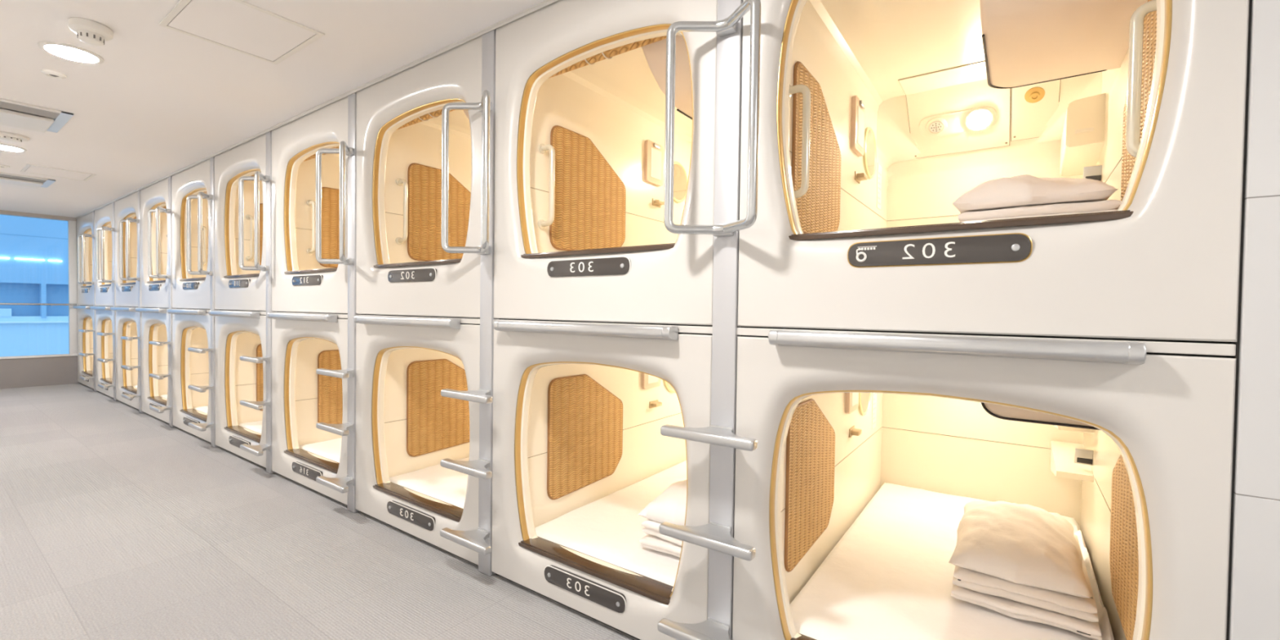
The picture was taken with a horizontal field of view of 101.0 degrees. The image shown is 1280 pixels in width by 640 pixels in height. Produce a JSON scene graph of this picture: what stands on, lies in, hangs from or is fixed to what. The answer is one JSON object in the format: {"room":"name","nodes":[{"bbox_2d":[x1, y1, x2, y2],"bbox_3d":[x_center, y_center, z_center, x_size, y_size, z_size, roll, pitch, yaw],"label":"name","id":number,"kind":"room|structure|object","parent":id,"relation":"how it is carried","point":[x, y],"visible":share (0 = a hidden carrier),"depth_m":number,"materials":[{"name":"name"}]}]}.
{"room":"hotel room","nodes":[
{"label":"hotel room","id":0,"kind":"room"},
{"bbox_2d":[0,221,84,389],"bbox_3d":[-8.168,-0.279,7.712,0.100,2.395,4.210,2,1,35],"label":"wall","id":1,"kind":"structure","parent":0,"point":[51,371],"depth_m":7.36,"materials":[{"name":"white paint"}]},
{"bbox_2d":[0,209,76,221],"bbox_3d":[-8.771,-1.441,6.809,0.112,0.050,2.060,2,1,35],"label":"trim","id":2,"kind":"structure","parent":1,"relation":"attached to","point":[2,212],"depth_m":7.32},
{"bbox_2d":[0,0,545,217],"bbox_3d":[-1.958,-1.353,3.216,15.380,0.100,4.310,2,1,35],"label":"ceiling","id":3,"kind":"structure","parent":0,"point":[161,101],"depth_m":2.82,"materials":[{"name":"paint"}]},
{"bbox_2d":[0,164,10,168],"bbox_3d":[-5.708,-1.375,4.726,0.092,0.016,0.092,2,1,35],"label":"sprinkler","id":4,"kind":"object","parent":3,"relation":"attached to","point":[1,165],"visible":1,"depth_m":4.72,"materials":[{"name":"white plastic"}]},
{"bbox_2d":[0,143,26,151],"bbox_3d":[-4.996,-1.356,4.158,0.220,0.013,0.220,2,1,35],"label":"recessed light","id":5,"kind":"object","parent":3,"relation":"in","point":[4,147],"visible":1,"depth_m":4.16,"materials":[{"name":"white plastic"}]},
{"bbox_2d":[0,145,22,151],"bbox_3d":[-4.996,-1.354,4.158,0.181,0.010,0.181,2,1,35],"label":"diffuser","id":6,"kind":"object","parent":5,"relation":"attached to","point":[9,148],"depth_m":4.16,"materials":[{"name":"white plastic"}]},
{"bbox_2d":[0,131,29,142],"bbox_3d":[-4.609,-1.331,3.857,0.198,0.040,0.198,2,1,35],"label":"smoke detector","id":7,"kind":"object","parent":3,"relation":"attached to","point":[7,136],"visible":1,"depth_m":3.83,"materials":[{"name":"white plastic"}]},
{"bbox_2d":[0,172,55,188],"bbox_3d":[-6.291,-1.381,5.062,0.540,0.034,0.870,2,1,35],"label":"ceiling vent","id":8,"kind":"object","parent":3,"relation":"in","point":[13,180],"visible":1,"depth_m":5.23,"materials":[{"name":"white plastic"}]},
{"bbox_2d":[0,173,46,182],"bbox_3d":[-6.305,-1.392,5.050,0.490,0.011,0.795,2,1,35],"label":"grille","id":9,"kind":"object","parent":8,"relation":"attached to","point":[4,178],"depth_m":5.19,"materials":[{"name":"white metal"}]},
{"bbox_2d":[0,97,73,133],"bbox_3d":[-4.122,-1.315,3.256,0.610,0.034,0.785,2,1,35],"label":"ceiling vent","id":10,"kind":"object","parent":3,"relation":"in","point":[7,117],"visible":1,"depth_m":3.41,"materials":[{"name":"white plastic"}]},
{"bbox_2d":[0,101,59,118],"bbox_3d":[-3.980,-1.321,3.133,0.154,0.008,0.710,2,1,35],"label":"grille","id":11,"kind":"object","parent":10,"relation":"attached to","point":[15,107],"depth_m":3.33,"materials":[{"name":"white metal"}]},
{"bbox_2d":[40,69,66,78],"bbox_3d":[-3.112,-1.302,2.804,0.092,0.016,0.092,2,1,35],"label":"sprinkler","id":12,"kind":"object","parent":3,"relation":"attached to","point":[51,73],"visible":1,"depth_m":2.79,"materials":[{"name":"white plastic"}]},
{"bbox_2d":[20,164,96,181],"bbox_3d":[-5.469,-1.382,4.967,0.470,0.006,0.430,2,1,35],"label":"access hatch","id":13,"kind":"object","parent":3,"relation":"attached to","point":[28,168],"visible":1,"depth_m":4.95,"materials":[{"name":"white plastic"}]},
{"bbox_2d":[37,40,104,64],"bbox_3d":[-2.760,-1.294,2.566,0.220,0.013,0.220,2,1,35],"label":"recessed light","id":14,"kind":"object","parent":3,"relation":"in","point":[68,51],"visible":1,"depth_m":2.54,"materials":[{"name":"white plastic"}]},
{"bbox_2d":[44,44,97,62],"bbox_3d":[-2.760,-1.292,2.566,0.181,0.010,0.181,2,1,35],"label":"diffuser","id":15,"kind":"object","parent":14,"relation":"attached to","point":[70,52],"depth_m":2.55,"materials":[{"name":"white plastic"}]},
{"bbox_2d":[67,17,113,46],"bbox_3d":[-2.406,-1.251,2.314,0.138,0.079,0.138,2,1,35],"label":"smoke detector","id":16,"kind":"object","parent":3,"relation":"attached to","point":[90,32],"visible":1,"depth_m":2.28,"materials":[{"name":"white plastic"}]},
{"bbox_2d":[158,0,324,64],"bbox_3d":[-1.748,-1.279,2.324,0.520,0.006,0.450,2,1,35],"label":"access hatch","id":17,"kind":"object","parent":3,"relation":"attached to","point":[241,26],"visible":1,"depth_m":2.31,"materials":[{"name":"white plastic"}]},
{"bbox_2d":[0,382,638,639],"bbox_3d":[-1.991,1.142,3.266,15.380,0.100,4.310,2,1,35],"label":"floor","id":18,"kind":"structure","parent":0,"point":[117,522],"depth_m":2.48,"materials":[{"name":"grey tile"}]},
{"bbox_2d":[77,210,98,391],"bbox_3d":[-7.214,-0.250,6.927,0.312,2.389,0.182,2,1,35],"label":"ladder","id":19,"kind":"object","parent":18,"relation":"on","point":[83,235],"visible":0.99,"depth_m":6.92,"materials":[{"name":"metal"}]},
{"bbox_2d":[77,308,102,388],"bbox_3d":[-7.151,0.361,8.090,1.135,1.083,1.890,2,1,35],"label":"capsule","id":20,"kind":"object","parent":18,"relation":"on","point":[85,340],"visible":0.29,"depth_m":7.61,"materials":[{"name":"white plastic"}]},
{"bbox_2d":[72,305,90,309],"bbox_3d":[-7.713,-0.173,7.297,0.869,0.048,0.057,2,1,35],"label":"ledge","id":21,"kind":"object","parent":20,"relation":"attached to","point":[74,306],"visible":0.85,"depth_m":7.20,"materials":[{"name":"metal"}]},
{"bbox_2d":[76,211,104,305],"bbox_3d":[-7.135,-0.838,8.065,1.135,1.255,1.890,2,1,35],"label":"capsule","id":22,"kind":"object","parent":20,"relation":"on","point":[84,223],"visible":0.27,"depth_m":7.52,"materials":[{"name":"white plastic"}]},
{"bbox_2d":[95,201,119,400],"bbox_3d":[-6.312,-0.225,6.285,0.312,2.389,0.182,2,1,35],"label":"ladder","id":23,"kind":"object","parent":18,"relation":"on","point":[103,228],"visible":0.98,"depth_m":6.28,"materials":[{"name":"metal"}]},
{"bbox_2d":[95,310,123,397],"bbox_3d":[-6.204,0.388,7.415,1.023,1.083,1.890,2,1,35],"label":"capsule","id":24,"kind":"object","parent":18,"relation":"on","point":[104,344],"visible":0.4,"depth_m":6.91,"materials":[{"name":"beige plastic"}]},
{"bbox_2d":[89,306,111,311],"bbox_3d":[-6.779,-0.147,6.633,0.869,0.048,0.057,2,1,35],"label":"ledge","id":25,"kind":"object","parent":24,"relation":"attached to","point":[96,308],"visible":0.95,"depth_m":6.55,"materials":[{"name":"metal"}]},
{"bbox_2d":[94,202,126,306],"bbox_3d":[-6.188,-0.812,7.391,1.023,1.255,1.890,2,1,35],"label":"capsule","id":26,"kind":"object","parent":24,"relation":"on","point":[104,292],"visible":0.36,"depth_m":6.83,"materials":[{"name":"beige plastic"}]},
{"bbox_2d":[119,190,145,413],"bbox_3d":[-5.373,-0.199,5.616,0.312,2.389,0.182,2,1,35],"label":"ladder","id":27,"kind":"object","parent":18,"relation":"on","point":[127,220],"visible":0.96,"depth_m":5.61,"materials":[{"name":"metal"}]},
{"bbox_2d":[115,311,151,409],"bbox_3d":[-5.284,0.413,6.760,1.069,1.083,1.890,2,1,35],"label":"capsule","id":28,"kind":"object","parent":18,"relation":"on","point":[129,320],"visible":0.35,"depth_m":6.27,"materials":[{"name":"beige plastic"}]},
{"bbox_2d":[110,306,135,311],"bbox_3d":[-5.859,-0.121,5.978,0.869,0.048,0.057,2,1,35],"label":"ledge","id":29,"kind":"object","parent":28,"relation":"attached to","point":[114,308],"visible":0.95,"depth_m":5.88,"materials":[{"name":"metal"}]},
{"bbox_2d":[115,191,152,306],"bbox_3d":[-5.268,-0.786,6.736,1.069,1.255,1.890,2,1,35],"label":"capsule","id":30,"kind":"object","parent":28,"relation":"on","point":[126,292],"visible":0.25,"depth_m":6.20,"materials":[{"name":"beige plastic"}]},
{"bbox_2d":[147,176,175,427],"bbox_3d":[-4.480,-0.174,4.980,0.312,2.389,0.182,2,1,35],"label":"ladder","id":31,"kind":"object","parent":18,"relation":"on","point":[157,409],"visible":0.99,"depth_m":4.98,"materials":[{"name":"metal"}]},
{"bbox_2d":[141,311,183,423],"bbox_3d":[-4.367,0.439,6.108,1.013,1.083,1.890,2,1,35],"label":"capsule","id":32,"kind":"object","parent":18,"relation":"on","point":[154,358],"visible":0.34,"depth_m":5.60,"materials":[{"name":"beige plastic"}]},
{"bbox_2d":[134,307,166,313],"bbox_3d":[-4.943,-0.096,5.325,0.869,0.048,0.057,2,1,35],"label":"ledge","id":33,"kind":"object","parent":32,"relation":"attached to","point":[137,309],"visible":1,"depth_m":5.21,"materials":[{"name":"metal"}]},
{"bbox_2d":[160,394,167,399],"bbox_3d":[-4.342,0.852,6.159,0.863,0.096,1.744,2,1,35],"label":"mattress","id":34,"kind":"object","parent":32,"relation":"in","point":[165,396],"visible":0.02,"depth_m":5.65,"materials":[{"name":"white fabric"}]},
{"bbox_2d":[140,177,188,307],"bbox_3d":[-4.351,-0.761,6.083,1.013,1.255,1.890,2,1,35],"label":"capsule","id":35,"kind":"object","parent":32,"relation":"on","point":[154,291],"visible":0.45,"depth_m":5.56,"materials":[{"name":"beige plastic"}]},
{"bbox_2d":[172,312,227,442],"bbox_3d":[-3.448,0.464,5.453,1.076,1.083,1.890,2,1,35],"label":"capsule","id":36,"kind":"object","parent":18,"relation":"on","point":[195,366],"visible":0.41,"depth_m":4.96,"materials":[{"name":"beige plastic"}]},
{"bbox_2d":[166,308,205,315],"bbox_3d":[-4.024,-0.071,4.671,0.869,0.048,0.057,2,1,35],"label":"ledge","id":37,"kind":"object","parent":36,"relation":"attached to","point":[192,312],"visible":1,"depth_m":4.58,"materials":[{"name":"metal"}]},
{"bbox_2d":[192,405,208,413],"bbox_3d":[-3.423,0.877,5.505,0.917,0.096,1.744,2,1,35],"label":"mattress","id":38,"kind":"object","parent":36,"relation":"in","point":[204,409],"visible":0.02,"depth_m":4.98,"materials":[{"name":"white fabric"}]},
{"bbox_2d":[171,158,231,309],"bbox_3d":[-3.432,-0.735,5.429,1.076,1.255,1.890,2,1,35],"label":"capsule","id":39,"kind":"object","parent":36,"relation":"on","point":[192,291],"visible":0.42,"depth_m":4.91,"materials":[{"name":"beige plastic"}]},
{"bbox_2d":[186,156,219,447],"bbox_3d":[-3.535,-0.148,4.308,0.312,2.389,0.182,2,1,35],"label":"ladder","id":40,"kind":"object","parent":18,"relation":"on","point":[201,195],"visible":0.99,"depth_m":4.31,"materials":[{"name":"metal"}]},
{"bbox_2d":[214,315,288,467],"bbox_3d":[-2.514,0.490,4.788,1.051,1.083,1.890,2,1,35],"label":"capsule","id":41,"kind":"object","parent":18,"relation":"on","point":[246,336],"visible":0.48,"depth_m":4.29,"materials":[{"name":"beige plastic"}]},
{"bbox_2d":[208,310,259,318],"bbox_3d":[-3.089,-0.045,4.006,0.869,0.048,0.057,2,1,35],"label":"ledge","id":42,"kind":"object","parent":41,"relation":"attached to","point":[213,313],"visible":1,"depth_m":3.92,"materials":[{"name":"metal"}]},
{"bbox_2d":[238,420,262,433],"bbox_3d":[-2.489,0.903,4.840,0.896,0.096,1.744,2,1,35],"label":"mattress","id":43,"kind":"object","parent":41,"relation":"in","point":[256,426],"visible":0.02,"depth_m":4.31,"materials":[{"name":"white fabric"}]},
{"bbox_2d":[214,133,293,311],"bbox_3d":[-2.498,-0.710,4.764,1.051,1.255,1.890,2,1,35],"label":"capsule","id":44,"kind":"object","parent":41,"relation":"on","point":[236,288],"visible":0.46,"depth_m":4.24,"materials":[{"name":"beige plastic"}]},
{"bbox_2d":[238,130,275,473],"bbox_3d":[-2.611,-0.122,3.649,0.312,2.389,0.182,2,1,35],"label":"ladder","id":45,"kind":"object","parent":18,"relation":"on","point":[258,451],"visible":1,"depth_m":3.65,"materials":[{"name":"metal"}]},
{"bbox_2d":[271,318,377,504],"bbox_3d":[-1.579,0.516,4.123,1.076,1.083,1.890,2,1,35],"label":"capsule","id":46,"kind":"object","parent":18,"relation":"on","point":[308,398],"visible":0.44,"depth_m":3.64,"materials":[{"name":"beige plastic"}]},
{"bbox_2d":[266,312,337,322],"bbox_3d":[-2.155,-0.019,3.340,0.869,0.048,0.057,2,1,35],"label":"ledge","id":47,"kind":"object","parent":46,"relation":"attached to","point":[286,316],"visible":1,"depth_m":3.25,"materials":[{"name":"metal"}]},
{"bbox_2d":[298,437,342,462],"bbox_3d":[-1.554,0.929,4.174,0.917,0.096,1.744,2,1,35],"label":"mattress","id":48,"kind":"object","parent":46,"relation":"in","point":[330,449],"visible":0.06,"depth_m":3.65,"materials":[{"name":"white fabric"}]},
{"bbox_2d":[271,96,377,313],"bbox_3d":[-1.563,-0.684,4.098,1.076,1.255,1.890,2,1,35],"label":"capsule","id":49,"kind":"object","parent":46,"relation":"on","point":[307,285],"visible":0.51,"depth_m":3.60,"materials":[{"name":"beige plastic"}]},
{"bbox_2d":[302,146,339,161],"bbox_3d":[-2.018,-1.133,3.442,0.815,0.070,0.072,2,1,35],"label":"rolled blind","id":50,"kind":"object","parent":49,"relation":"hanging from","point":[313,155],"depth_m":3.52,"materials":[{"name":"fabric"}]},
{"bbox_2d":[315,92,361,512],"bbox_3d":[-1.666,-0.096,2.977,0.312,2.389,0.182,2,1,35],"label":"ladder","id":51,"kind":"object","parent":18,"relation":"on","point":[347,484],"visible":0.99,"depth_m":2.98,"materials":[{"name":"metal"}]},
{"bbox_2d":[355,323,522,564],"bbox_3d":[-0.622,0.543,3.441,1.106,1.083,1.890,2,1,35],"label":"capsule","id":52,"kind":"object","parent":18,"relation":"on","point":[415,428],"visible":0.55,"depth_m":2.97,"materials":[{"name":"beige plastic"}]},
{"bbox_2d":[353,315,460,328],"bbox_3d":[-1.198,0.008,2.659,0.869,0.048,0.057,2,1,35],"label":"ledge","id":53,"kind":"object","parent":52,"relation":"attached to","point":[455,323],"visible":1,"depth_m":2.58,"materials":[{"name":"metal"}]},
{"bbox_2d":[389,457,469,508],"bbox_3d":[-0.597,0.956,3.493,0.943,0.096,1.744,2,1,35],"label":"mattress","id":54,"kind":"object","parent":52,"relation":"in","point":[449,486],"visible":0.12,"depth_m":2.97,"materials":[{"name":"white fabric"}]},
{"bbox_2d":[355,35,525,317],"bbox_3d":[-0.606,-0.657,3.417,1.106,1.255,1.890,2,1,35],"label":"capsule","id":55,"kind":"object","parent":52,"relation":"on","point":[413,275],"visible":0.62,"depth_m":2.92,"materials":[{"name":"beige plastic"}]},
{"bbox_2d":[388,109,453,129],"bbox_3d":[-1.062,-1.106,2.760,0.838,0.070,0.072,2,1,35],"label":"rolled blind","id":56,"kind":"object","parent":55,"relation":"hanging from","point":[425,117],"depth_m":2.80,"materials":[{"name":"fabric"}]},
{"bbox_2d":[440,29,498,576],"bbox_3d":[-0.697,-0.069,2.287,0.312,2.389,0.182,2,1,35],"label":"ladder","id":57,"kind":"object","parent":18,"relation":"on","point":[479,540],"visible":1,"depth_m":2.29,"materials":[{"name":"metal"}]},
{"bbox_2d":[491,328,712,639],"bbox_3d":[0.331,0.569,2.762,1.068,1.083,1.890,2,1,35],"label":"capsule","id":58,"kind":"object","parent":18,"relation":"on","point":[590,412],"visible":0.64,"depth_m":2.27,"materials":[{"name":"beige plastic"}]},
{"bbox_2d":[493,320,678,340],"bbox_3d":[-0.244,0.034,1.980,0.869,0.048,0.057,2,1,35],"label":"ledge","id":59,"kind":"object","parent":58,"relation":"attached to","point":[665,332],"visible":1,"depth_m":1.90,"materials":[{"name":"metal"}]},
{"bbox_2d":[493,0,717,325],"bbox_3d":[0.347,-0.630,2.738,1.068,1.255,1.890,2,1,35],"label":"capsule","id":60,"kind":"object","parent":58,"relation":"on","point":[587,165],"visible":0.7,"depth_m":2.23,"materials":[{"name":"beige plastic"}]},
{"bbox_2d":[548,35,666,78],"bbox_3d":[-0.108,-1.080,2.081,0.809,0.070,0.072,2,1,35],"label":"rolled blind","id":61,"kind":"object","parent":60,"relation":"hanging from","point":[608,54],"depth_m":2.08,"materials":[{"name":"fabric"}]},
{"bbox_2d":[641,35,692,117],"bbox_3d":[0.386,-1.053,2.317,0.398,0.250,0.840,2,1,35],"label":"television","id":62,"kind":"object","parent":60,"relation":"on","point":[655,53],"depth_m":2.14,"materials":[{"name":"white plastic"}]},
{"bbox_2d":[673,164,687,199],"bbox_3d":[0.242,-0.879,3.367,0.002,0.226,0.226,2,1,35],"label":"mirror glass","id":63,"kind":"object","parent":60,"relation":"attached to","point":[680,171],"depth_m":3.39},
{"bbox_2d":[673,161,688,202],"bbox_3d":[0.240,-0.879,3.368,0.014,0.256,0.256,2,1,35],"label":"wall mirror","id":64,"kind":"object","parent":60,"relation":"attached to","point":[680,168],"depth_m":3.39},
{"bbox_2d":[534,460,686,586],"bbox_3d":[0.357,0.982,2.814,0.910,0.096,1.744,2,1,35],"label":"mattress","id":65,"kind":"object","parent":58,"relation":"in","point":[609,528],"visible":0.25,"depth_m":2.37,"materials":[{"name":"white fabric"}]},
{"bbox_2d":[639,533,681,557],"bbox_3d":[0.326,0.914,2.320,0.360,0.045,0.642,2,1,35],"label":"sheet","id":66,"kind":"object","parent":65,"relation":"on","point":[649,541],"visible":0.23,"depth_m":2.12,"materials":[{"name":"white fabric"}]},
{"bbox_2d":[641,519,682,546],"bbox_3d":[0.320,0.854,2.313,0.345,0.066,0.619,2,1,35],"label":"folded blanket","id":67,"kind":"object","parent":66,"relation":"on","point":[651,527],"visible":0.2,"depth_m":2.14,"materials":[{"name":"white fabric"}]},
{"bbox_2d":[637,479,686,525],"bbox_3d":[0.300,0.754,2.305,0.342,0.127,0.590,2,1,35],"label":"pillow","id":68,"kind":"object","parent":67,"relation":"on","point":[669,506],"visible":0.2,"depth_m":2.14,"materials":[{"name":"fabric"}]},
{"bbox_2d":[663,380,675,392],"bbox_3d":[0.224,0.338,3.393,0.014,0.256,0.256,2,1,35],"label":"wall mirror","id":69,"kind":"object","parent":58,"relation":"attached to","point":[668,388],"depth_m":3.33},
{"bbox_2d":[666,382,674,390],"bbox_3d":[0.226,0.338,3.391,0.002,0.226,0.226,2,1,35],"label":"mirror glass","id":70,"kind":"object","parent":58,"relation":"attached to","point":[668,387],"depth_m":3.33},
{"bbox_2d":[657,0,760,639],"bbox_3d":[0.241,-0.043,1.619,0.312,2.389,0.182,2,1,35],"label":"ladder","id":71,"kind":"object","parent":18,"relation":"on","point":[717,535],"visible":1,"depth_m":1.63,"materials":[{"name":"metal"}]},
{"bbox_2d":[732,336,1236,639],"bbox_3d":[1.263,0.595,2.099,1.051,1.083,1.890,2,1,35],"label":"capsule","id":72,"kind":"object","parent":18,"relation":"on","point":[1140,456],"visible":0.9,"depth_m":1.59,"materials":[{"name":"beige plastic"}]},
{"bbox_2d":[857,392,871,415],"bbox_3d":[1.161,0.364,2.725,0.014,0.256,0.256,2,1,35],"label":"wall mirror","id":73,"kind":"object","parent":72,"relation":"attached to","point":[864,398],"depth_m":2.70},
{"bbox_2d":[861,392,870,412],"bbox_3d":[1.163,0.364,2.724,0.002,0.226,0.226,2,1,35],"label":"mirror glass","id":74,"kind":"object","parent":72,"relation":"attached to","point":[865,397],"depth_m":2.73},
{"bbox_2d":[790,482,1114,639],"bbox_3d":[1.288,0.979,2.150,0.896,0.154,1.744,2,1,35],"label":"mattress","id":75,"kind":"object","parent":72,"relation":"in","point":[890,575],"visible":0.58,"depth_m":1.90,"materials":[{"name":"white fabric"}]},
{"bbox_2d":[951,583,1102,639],"bbox_3d":[1.411,0.936,1.957,0.392,0.047,0.695,2,1,35],"label":"sheet","id":76,"kind":"object","parent":75,"relation":"on","point":[1009,607],"visible":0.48,"depth_m":1.68,"materials":[{"name":"white fabric"}]},
{"bbox_2d":[952,533,1098,622],"bbox_3d":[1.404,0.876,1.950,0.377,0.064,0.675,2,1,35],"label":"folded blanket","id":77,"kind":"object","parent":76,"relation":"on","point":[1083,608],"visible":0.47,"depth_m":1.68,"materials":[{"name":"white fabric"}]},
{"bbox_2d":[948,500,1093,599],"bbox_3d":[1.383,0.770,1.939,0.374,0.138,0.650,2,1,35],"label":"pillow","id":78,"kind":"object","parent":77,"relation":"on","point":[1021,544],"visible":1,"depth_m":1.76,"materials":[{"name":"fabric"}]},
{"bbox_2d":[768,329,1146,364],"bbox_3d":[0.704,0.061,1.305,0.790,0.048,0.057,2,1,35],"label":"horizontal rail","id":79,"kind":"object","parent":72,"relation":"attached to","point":[1125,353],"visible":1,"depth_m":1.23,"materials":[{"name":"metal"}]},
{"bbox_2d":[737,0,1248,342],"bbox_3d":[1.279,-0.605,2.075,1.051,1.255,1.890,2,1,35],"label":"capsule","id":80,"kind":"object","parent":72,"relation":"on","point":[876,117],"visible":0.96,"depth_m":1.55,"materials":[{"name":"beige plastic"}]},
{"bbox_2d":[862,126,876,178],"bbox_3d":[1.177,-0.853,2.700,0.014,0.256,0.256,2,1,35],"label":"wall mirror","id":81,"kind":"object","parent":80,"relation":"attached to","point":[869,157],"depth_m":2.68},
{"bbox_2d":[866,129,875,175],"bbox_3d":[1.179,-0.853,2.699,0.002,0.226,0.226,2,1,35],"label":"mirror glass","id":82,"kind":"object","parent":80,"relation":"attached to","point":[870,136],"depth_m":2.70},
{"bbox_2d":[929,120,943,133],"bbox_3d":[1.569,-1.023,2.796,0.066,0.050,0.052,2,1,35],"label":"speaker grille","id":83,"kind":"object","parent":80,"relation":"attached to","point":[935,126],"depth_m":2.79,"materials":[{"name":"white plastic"}]},
{"bbox_2d":[968,111,990,128],"bbox_3d":[1.724,-1.017,2.684,0.098,0.072,0.075,2,1,35],"label":"reading lamp","id":84,"kind":"object","parent":80,"relation":"attached to","point":[976,119],"depth_m":2.67,"materials":[{"name":"beige plastic"}]},
{"bbox_2d":[979,0,1147,87],"bbox_3d":[1.314,-1.027,1.656,0.392,0.250,0.840,2,1,35],"label":"television","id":85,"kind":"object","parent":80,"relation":"on","point":[1026,42],"depth_m":1.69,"materials":[{"name":"white plastic"}]},
{"bbox_2d":[1083,164,1102,181],"bbox_3d":[1.947,-0.624,2.265,0.072,0.070,0.034,2,1,35],"label":"power socket","id":86,"kind":"object","parent":80,"relation":"attached to","point":[1093,172],"depth_m":2.26,"materials":[{"name":"plastic"}]},
{"bbox_2d":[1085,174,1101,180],"bbox_3d":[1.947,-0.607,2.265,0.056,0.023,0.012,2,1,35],"label":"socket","id":87,"kind":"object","parent":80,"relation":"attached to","point":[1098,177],"depth_m":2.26,"materials":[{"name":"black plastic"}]},
{"bbox_3d":[1.304,-0.210,2.126,0.896,0.096,1.744,2,1,35],"label":"mattress","id":88,"kind":"object","parent":80,"relation":"in","visible":0},
{"bbox_3d":[1.472,-0.282,1.984,0.445,0.044,0.720,2,1,35],"label":"sheet","id":89,"kind":"object","parent":88,"relation":"on","visible":0},
{"bbox_2d":[957,200,1121,222],"bbox_3d":[1.469,-0.343,1.982,0.430,0.065,0.684,2,1,35],"label":"folded blanket","id":90,"kind":"object","parent":89,"relation":"on","point":[1058,209],"visible":0.4,"depth_m":1.70,"materials":[{"name":"white fabric"}]},
{"bbox_2d":[951,173,1118,213],"bbox_3d":[1.442,-0.444,1.964,0.427,0.130,0.680,2,1,35],"label":"pillow","id":91,"kind":"object","parent":90,"relation":"on","point":[1022,190],"visible":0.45,"depth_m":1.71,"materials":[{"name":"fabric"}]},
{"bbox_2d":[983,402,1091,426],"bbox_3d":[1.393,0.187,1.797,0.370,0.246,0.540,2,1,35],"label":"television","id":92,"kind":"object","parent":72,"relation":"on","point":[1003,412],"depth_m":1.62,"materials":[{"name":"beige plastic"}]},
{"bbox_2d":[1049,440,1093,482],"bbox_3d":[1.999,0.686,2.446,0.134,0.150,0.452,2,1,35],"label":"corner shelf","id":93,"kind":"object","parent":72,"relation":"attached to","point":[1063,461],"depth_m":2.37,"materials":[{"name":"beige plastic"}]},
{"bbox_2d":[1074,448,1093,465],"bbox_3d":[1.931,0.594,2.290,0.072,0.070,0.034,2,1,35],"label":"power socket","id":94,"kind":"object","parent":72,"relation":"attached to","point":[1084,456],"depth_m":2.29,"materials":[{"name":"plastic"}]},
{"bbox_2d":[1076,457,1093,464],"bbox_3d":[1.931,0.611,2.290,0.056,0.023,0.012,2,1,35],"label":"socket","id":95,"kind":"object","parent":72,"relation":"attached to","point":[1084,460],"depth_m":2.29,"materials":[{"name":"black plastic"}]},
{"bbox_2d":[1228,0,1279,639],"bbox_3d":[2.753,0.024,-0.060,3.846,2.395,0.104,2,1,35],"label":"wall","id":96,"kind":"structure","parent":0,"point":[1255,587],"depth_m":1.00,"materials":[{"name":"white paint"}]},
{"bbox_2d":[75,0,558,218],"bbox_3d":[-3.488,-1.335,4.300,11.432,0.020,0.006,2,1,35],"label":"trim","id":97,"kind":"structure","parent":96,"relation":"attached to","point":[546,2],"depth_m":2.81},
{"bbox_2d":[80,382,639,639],"bbox_3d":[-3.484,1.037,4.398,11.432,0.024,0.047,2,1,35],"label":"baseboard","id":98,"kind":"structure","parent":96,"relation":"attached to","point":[81,383],"depth_m":2.56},
{"bbox_2d":[79,305,1235,355],"bbox_3d":[-3.486,-0.071,4.354,11.429,0.023,0.041,2,1,35],"label":"trim","id":99,"kind":"structure","parent":96,"relation":"attached to","point":[1165,347],"depth_m":1.29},
{"bbox_2d":[1226,0,1252,639],"bbox_3d":[1.173,-0.019,1.041,0.005,2.395,0.044,2,1,35],"label":"trim","id":100,"kind":"structure","parent":96,"relation":"attached to","point":[1237,356],"depth_m":1.02,"materials":[{"name":"white plastic"}]},
{"label":"outside","id":101,"kind":"structure","parent":0,"visible":0},
{"bbox_3d":[-14.765,1.937,6.241,8.800,0.150,26.000,2,1,35],"label":"ground","id":102,"kind":"structure","parent":101,"visible":0},
{"bbox_2d":[0,214,77,359],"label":"window","id":103,"kind":"structure","parent":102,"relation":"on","point":[33,251],"depth_m":12.56,"materials":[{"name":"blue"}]},
{"bbox_2d":[14,257,44,261],"bbox_3d":[-14.390,-1.430,12.457,0.030,0.030,0.460,2,1,35],"label":"strip light","id":104,"kind":"object","parent":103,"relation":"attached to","point":[15,259],"depth_m":12.46,"materials":[{"name":"white"}]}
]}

